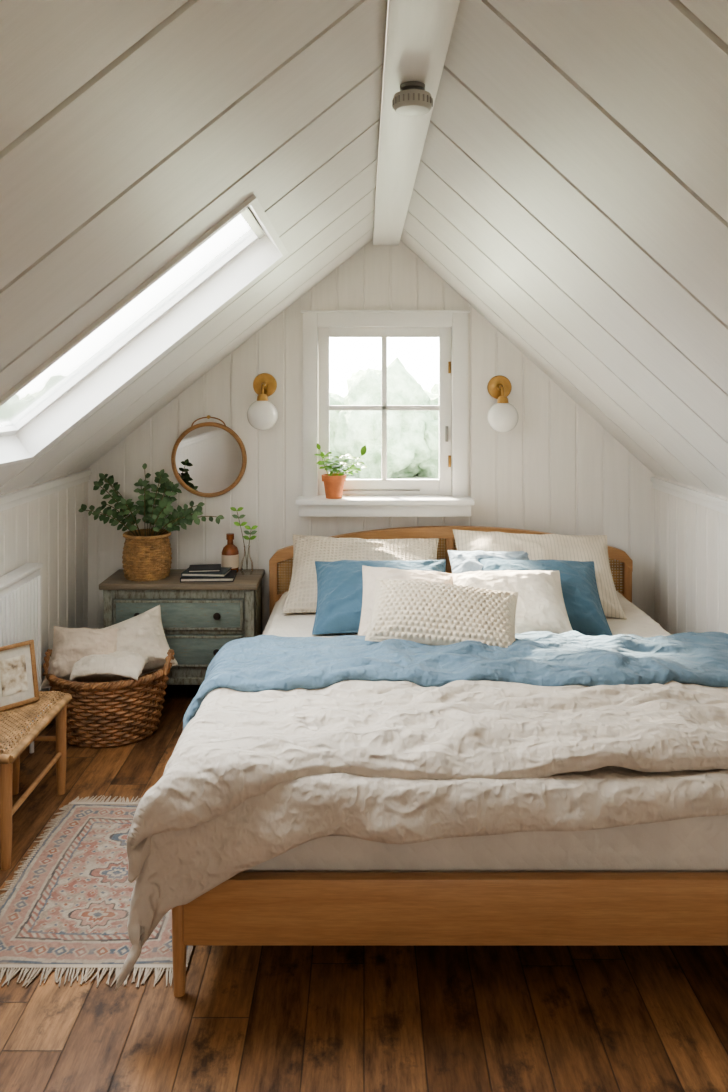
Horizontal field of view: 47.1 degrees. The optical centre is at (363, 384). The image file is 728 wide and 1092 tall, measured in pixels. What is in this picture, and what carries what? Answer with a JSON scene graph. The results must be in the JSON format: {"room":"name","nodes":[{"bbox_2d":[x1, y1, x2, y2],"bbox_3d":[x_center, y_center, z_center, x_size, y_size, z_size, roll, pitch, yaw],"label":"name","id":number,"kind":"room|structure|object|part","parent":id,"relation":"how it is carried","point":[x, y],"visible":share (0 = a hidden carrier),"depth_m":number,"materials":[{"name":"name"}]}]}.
{"room":"bedroom","nodes":[
{"label":"bedroom","id":0,"kind":"room"},
{"bbox_2d":[0,468,87,691],"bbox_3d":[-1.405,0.948,1.275,0.004,1.085,6.010,0,0,0],"label":"wall","id":1,"kind":"structure","parent":0,"point":[50,530],"depth_m":3.79,"materials":[{"name":"white wood"}]},
{"bbox_2d":[0,469,91,510],"bbox_3d":[-1.392,0.457,1.275,0.022,0.057,5.950,0,0,0],"label":"trim","id":2,"kind":"structure","parent":1,"relation":"attached to","point":[10,500],"depth_m":3.60,"materials":[{"name":"white paint"}]},
{"bbox_2d":[0,0,727,497],"bbox_3d":[0.038,-0.165,1.275,2.986,1.313,6.010,0,0,0],"label":"ceiling","id":3,"kind":"structure","parent":0,"point":[570,187],"depth_m":1.77,"materials":[{"name":"white wood"}]},
{"bbox_2d":[0,194,287,466],"bbox_3d":[-0.777,-0.157,2.550,1.012,0.852,0.884,0,0,0],"label":"window","id":4,"kind":"structure","parent":3,"relation":"attached to","point":[244,244],"depth_m":2.94,"materials":[{"name":"white paint"}]},
{"bbox_2d":[373,0,459,244],"bbox_3d":[0.112,-0.753,1.275,0.133,0.088,5.950,0,0,0],"label":"ridge beam","id":5,"kind":"structure","parent":3,"relation":"attached to","point":[418,33],"depth_m":2.00,"materials":[{"name":"paint"}]},
{"bbox_2d":[392,81,432,115],"bbox_3d":[0.115,-0.677,1.980,0.096,0.063,0.094,0,0,0],"label":"ceiling light","id":6,"kind":"object","parent":5,"relation":"attached to","point":[412,99],"visible":1,"depth_m":1.95,"materials":[{"name":"glass"}]},
{"bbox_2d":[0,685,727,1091],"bbox_3d":[0.038,1.515,1.275,2.942,0.050,6.010,0,0,0],"label":"floor","id":7,"kind":"structure","parent":0,"point":[247,1018],"depth_m":1.98,"materials":[{"name":"brown wood"}]},
{"bbox_2d":[0,563,42,752],"bbox_3d":[-1.355,1.109,2.885,0.084,0.762,1.078,0,0,0],"label":"radiator","id":8,"kind":"object","parent":7,"relation":"on","point":[20,588],"visible":0.41,"depth_m":3.23,"materials":[{"name":"metal"}]},
{"bbox_2d":[0,691,71,869],"bbox_3d":[-1.190,1.302,2.815,0.240,0.376,0.540,0,0,0],"label":"bench","id":9,"kind":"object","parent":7,"relation":"on","point":[12,721],"visible":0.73,"depth_m":2.79,"materials":[{"name":"brown wood"}]},
{"bbox_2d":[0,640,38,710],"bbox_3d":[-1.221,1.013,2.915,0.060,0.209,0.160,0,0,42],"label":"picture frame","id":10,"kind":"object","parent":9,"relation":"on","point":[18,671],"visible":1,"depth_m":2.92,"materials":[{"name":"brown wood"}]},
{"bbox_2d":[0,795,192,987],"bbox_3d":[-0.762,1.484,2.545,0.631,0.010,0.970,0,0,0],"label":"area rug","id":11,"kind":"object","parent":7,"relation":"on","point":[67,908],"visible":0.56,"depth_m":2.38,"materials":[{"name":"fabric"}]},
{"bbox_2d":[43,649,174,747],"bbox_3d":[-1.095,1.314,3.600,0.542,0.348,0.474,0,0,0],"label":"wicker basket","id":12,"kind":"object","parent":7,"relation":"on","point":[125,712],"visible":0.7,"depth_m":3.42,"materials":[{"name":"brown wicker"}]},
{"bbox_2d":[41,626,121,688],"bbox_3d":[-1.191,1.173,3.606,0.350,0.261,0.254,0,0,-8],"label":"cushion","id":13,"kind":"object","parent":12,"relation":"in","point":[70,645],"visible":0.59,"depth_m":3.52,"materials":[{"name":"fabric"}]},
{"bbox_2d":[70,651,149,680],"bbox_3d":[-1.060,1.172,3.520,0.284,0.106,0.237,0,0,0],"label":"cushion","id":14,"kind":"object","parent":12,"relation":"in","point":[120,663],"visible":0.98,"depth_m":3.43,"materials":[{"name":"white fabric"}]},
{"bbox_2d":[102,605,177,680],"bbox_3d":[-1.042,1.165,3.664,0.413,0.339,0.266,0,0,-24],"label":"cushion","id":15,"kind":"object","parent":12,"relation":"in","point":[143,634],"visible":0.45,"depth_m":3.62,"materials":[{"name":"white fabric"}]},
{"bbox_2d":[99,569,264,684],"bbox_3d":[-0.870,1.210,4.051,0.740,0.560,0.347,0,0,0],"label":"dresser","id":16,"kind":"object","parent":7,"relation":"on","point":[198,619],"visible":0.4,"depth_m":3.91,"materials":[{"name":"green wood"}]},
{"bbox_2d":[78,463,223,581],"bbox_3d":[-1.034,0.657,4.048,0.687,0.544,0.237,0,0,7],"label":"potted plant","id":17,"kind":"object","parent":16,"relation":"on","point":[147,553],"visible":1,"depth_m":3.99,"materials":[{"name":"green plant"}]},
{"bbox_2d":[180,564,236,581],"bbox_3d":[-0.745,0.902,4.020,0.258,0.054,0.173,0,0,0],"label":"book stack","id":18,"kind":"object","parent":16,"relation":"on","point":[203,572],"visible":1,"depth_m":3.96,"materials":[{"name":"paper"}]},
{"bbox_2d":[221,533,238,572],"bbox_3d":[-0.665,0.834,4.155,0.086,0.191,0.086,0,0,0],"label":"bottle","id":19,"kind":"object","parent":16,"relation":"on","point":[230,553],"visible":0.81,"depth_m":4.13,"materials":[{"name":"brown glass"}]},
{"bbox_2d":[230,507,257,574],"bbox_3d":[-0.590,0.764,4.110,0.138,0.329,0.064,0,0,0],"label":"bud vase","id":20,"kind":"object","parent":16,"relation":"on","point":[250,533],"visible":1,"depth_m":4.11,"materials":[{"name":"clear glass"}]},
{"bbox_2d":[172,526,727,996],"bbox_3d":[0.430,1.097,3.107,1.802,0.785,2.156,0,0,0],"label":"bed","id":21,"kind":"object","parent":7,"relation":"on","point":[665,883],"visible":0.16,"depth_m":2.03,"materials":[{"name":"brown wood"}]},
{"bbox_3d":[-0.452,1.343,2.048,0.038,0.293,0.038,0,0,0],"label":"leg","id":22,"kind":"part","parent":21,"relation":"part of","materials":[{"name":"brown wood"}]},
{"bbox_2d":[282,534,438,612],"bbox_3d":[0.000,0.873,3.842,0.708,0.308,0.369,0,0,2],"label":"pillow","id":23,"kind":"object","parent":21,"relation":"on","point":[302,593],"visible":0.53,"depth_m":3.84,"materials":[{"name":"fabric"}]},
{"bbox_2d":[312,559,445,634],"bbox_3d":[0.076,0.889,3.530,0.580,0.266,0.325,0,0,-1],"label":"cushion","id":24,"kind":"object","parent":21,"relation":"on","point":[339,583],"visible":0.5,"depth_m":3.48,"materials":[{"name":"blue fabric"}]},
{"bbox_2d":[358,566,452,635],"bbox_3d":[0.186,0.880,3.318,0.427,0.271,0.302,0,0,0],"label":"cushion","id":25,"kind":"object","parent":21,"relation":"on","point":[370,574],"visible":0.3,"depth_m":3.35,"materials":[{"name":"fabric"}]},
{"bbox_2d":[115,680,727,990],"bbox_3d":[0.419,1.131,2.447,1.982,0.504,1.081,0,0,0],"label":"duvet","id":26,"kind":"object","parent":21,"relation":"on","point":[253,778],"visible":0.75,"depth_m":2.07,"materials":[{"name":"fabric"}]},
{"bbox_2d":[183,631,727,729],"bbox_3d":[0.418,1.004,2.833,1.986,0.278,0.576,0,0,0],"label":"throw blanket","id":27,"kind":"object","parent":26,"relation":"on","point":[258,663],"visible":0.94,"depth_m":2.71,"materials":[{"name":"blue fabric"}]},
{"bbox_2d":[365,577,517,647],"bbox_3d":[0.283,0.825,2.996,0.536,0.225,0.214,0,0,9],"label":"lumbar cushion","id":28,"kind":"object","parent":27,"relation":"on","point":[429,613],"visible":0.89,"depth_m":2.94,"materials":[{"name":"beige fabric"}]},
{"bbox_3d":[0.430,1.097,4.162,1.800,0.785,0.045,0,0,0],"label":"headboard","id":29,"kind":"part","parent":21,"relation":"part of","materials":[{"name":"brown wood"}]},
{"bbox_3d":[0.430,1.282,2.047,1.740,0.163,0.035,0,0,0],"label":"foot rail","id":30,"kind":"part","parent":21,"relation":"part of","materials":[{"name":"brown wood"}]},
{"bbox_3d":[0.430,1.137,3.100,1.710,0.215,2.050,0,0,0],"label":"mattress","id":31,"kind":"part","parent":21,"relation":"part of","materials":[{"name":"beige fabric"}]},
{"bbox_2d":[448,550,528,573],"bbox_3d":[0.566,0.868,3.656,0.368,0.254,0.317,0,0,0],"label":"cushion","id":32,"kind":"object","parent":21,"relation":"on","point":[461,561],"visible":0.2,"depth_m":3.72,"materials":[{"name":"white fabric"}]},
{"bbox_2d":[450,570,572,633],"bbox_3d":[0.571,0.875,3.290,0.475,0.279,0.306,0,0,1],"label":"cushion","id":33,"kind":"object","parent":21,"relation":"on","point":[540,606],"visible":0.39,"depth_m":3.24,"materials":[{"name":"white fabric"}]},
{"bbox_2d":[453,529,626,618],"bbox_3d":[0.784,0.856,3.832,0.746,0.331,0.389,0,0,2],"label":"pillow","id":34,"kind":"object","parent":21,"relation":"on","point":[581,548],"visible":0.44,"depth_m":3.83,"materials":[{"name":"fabric"}]},
{"bbox_2d":[478,558,612,635],"bbox_3d":[0.752,0.896,3.534,0.516,0.279,0.334,0,0,2],"label":"cushion","id":35,"kind":"object","parent":21,"relation":"on","point":[582,601],"visible":0.49,"depth_m":3.48,"materials":[{"name":"blue fabric"}]},
{"bbox_2d":[88,240,654,634],"bbox_3d":[0.038,0.326,4.252,2.922,2.328,0.004,0,0,0],"label":"wall","id":36,"kind":"structure","parent":0,"point":[558,471],"depth_m":4.25,"materials":[{"name":"white wood"}]},
{"bbox_2d":[171,415,246,496],"bbox_3d":[-0.785,0.361,4.231,0.380,0.415,0.032,0,0,0],"label":"round mirror","id":37,"kind":"object","parent":36,"relation":"attached to","point":[209,459],"visible":1,"depth_m":4.23,"materials":[{"name":"brown wood"}]},
{"bbox_2d":[247,373,277,429],"bbox_3d":[-0.503,0.082,4.158,0.152,0.285,0.184,0,0,0],"label":"wall sconce","id":38,"kind":"object","parent":36,"relation":"attached to","point":[262,414],"visible":1,"depth_m":4.11,"materials":[{"name":"white glass"}]},
{"bbox_2d":[296,310,474,516],"bbox_3d":[0.104,0.139,4.245,0.878,1.032,0.290,0,0,0],"label":"window","id":39,"kind":"structure","parent":36,"relation":"in","point":[445,496],"depth_m":4.23,"materials":[{"name":"white paint"}]},
{"bbox_2d":[314,443,366,498],"bbox_3d":[-0.115,0.427,4.167,0.269,0.273,0.127,0,0,0],"label":"potted plant","id":40,"kind":"object","parent":39,"relation":"on","point":[333,482],"visible":1,"depth_m":4.14,"materials":[{"name":"green plant"}]},
{"bbox_2d":[487,375,517,432],"bbox_3d":[0.688,0.093,4.158,0.152,0.285,0.184,0,0,0],"label":"wall sconce","id":41,"kind":"object","parent":36,"relation":"attached to","point":[502,417],"visible":1,"depth_m":4.11,"materials":[{"name":"white glass"}]},
{"bbox_2d":[655,475,727,633],"bbox_3d":[1.481,0.965,1.275,0.004,1.050,6.010,0,0,0],"label":"wall","id":42,"kind":"structure","parent":0,"point":[691,539],"depth_m":3.80,"materials":[{"name":"white wood"}]},
{"bbox_2d":[651,477,727,514],"bbox_3d":[1.468,0.496,1.275,0.022,0.057,5.950,0,0,0],"label":"trim","id":43,"kind":"structure","parent":42,"relation":"attached to","point":[718,504],"depth_m":3.72,"materials":[{"name":"white paint"}]},
{"label":"outside","id":44,"kind":"structure","parent":0,"visible":0},
{"bbox_2d":[339,472,438,478],"bbox_3d":[0.000,4.590,40.000,160.000,0.200,200.000,0,0,0],"label":"ground","id":45,"kind":"structure","parent":44,"point":[348,476],"depth_m":40.58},
{"bbox_2d":[330,357,438,478],"bbox_3d":[0.310,2.161,45.871,64.036,7.083,14.820,0,0,0],"label":"tree line","id":46,"kind":"object","parent":45,"relation":"on","point":[412,436],"visible":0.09,"depth_m":39.70,"materials":[{"name":"green plant"}]}
]}

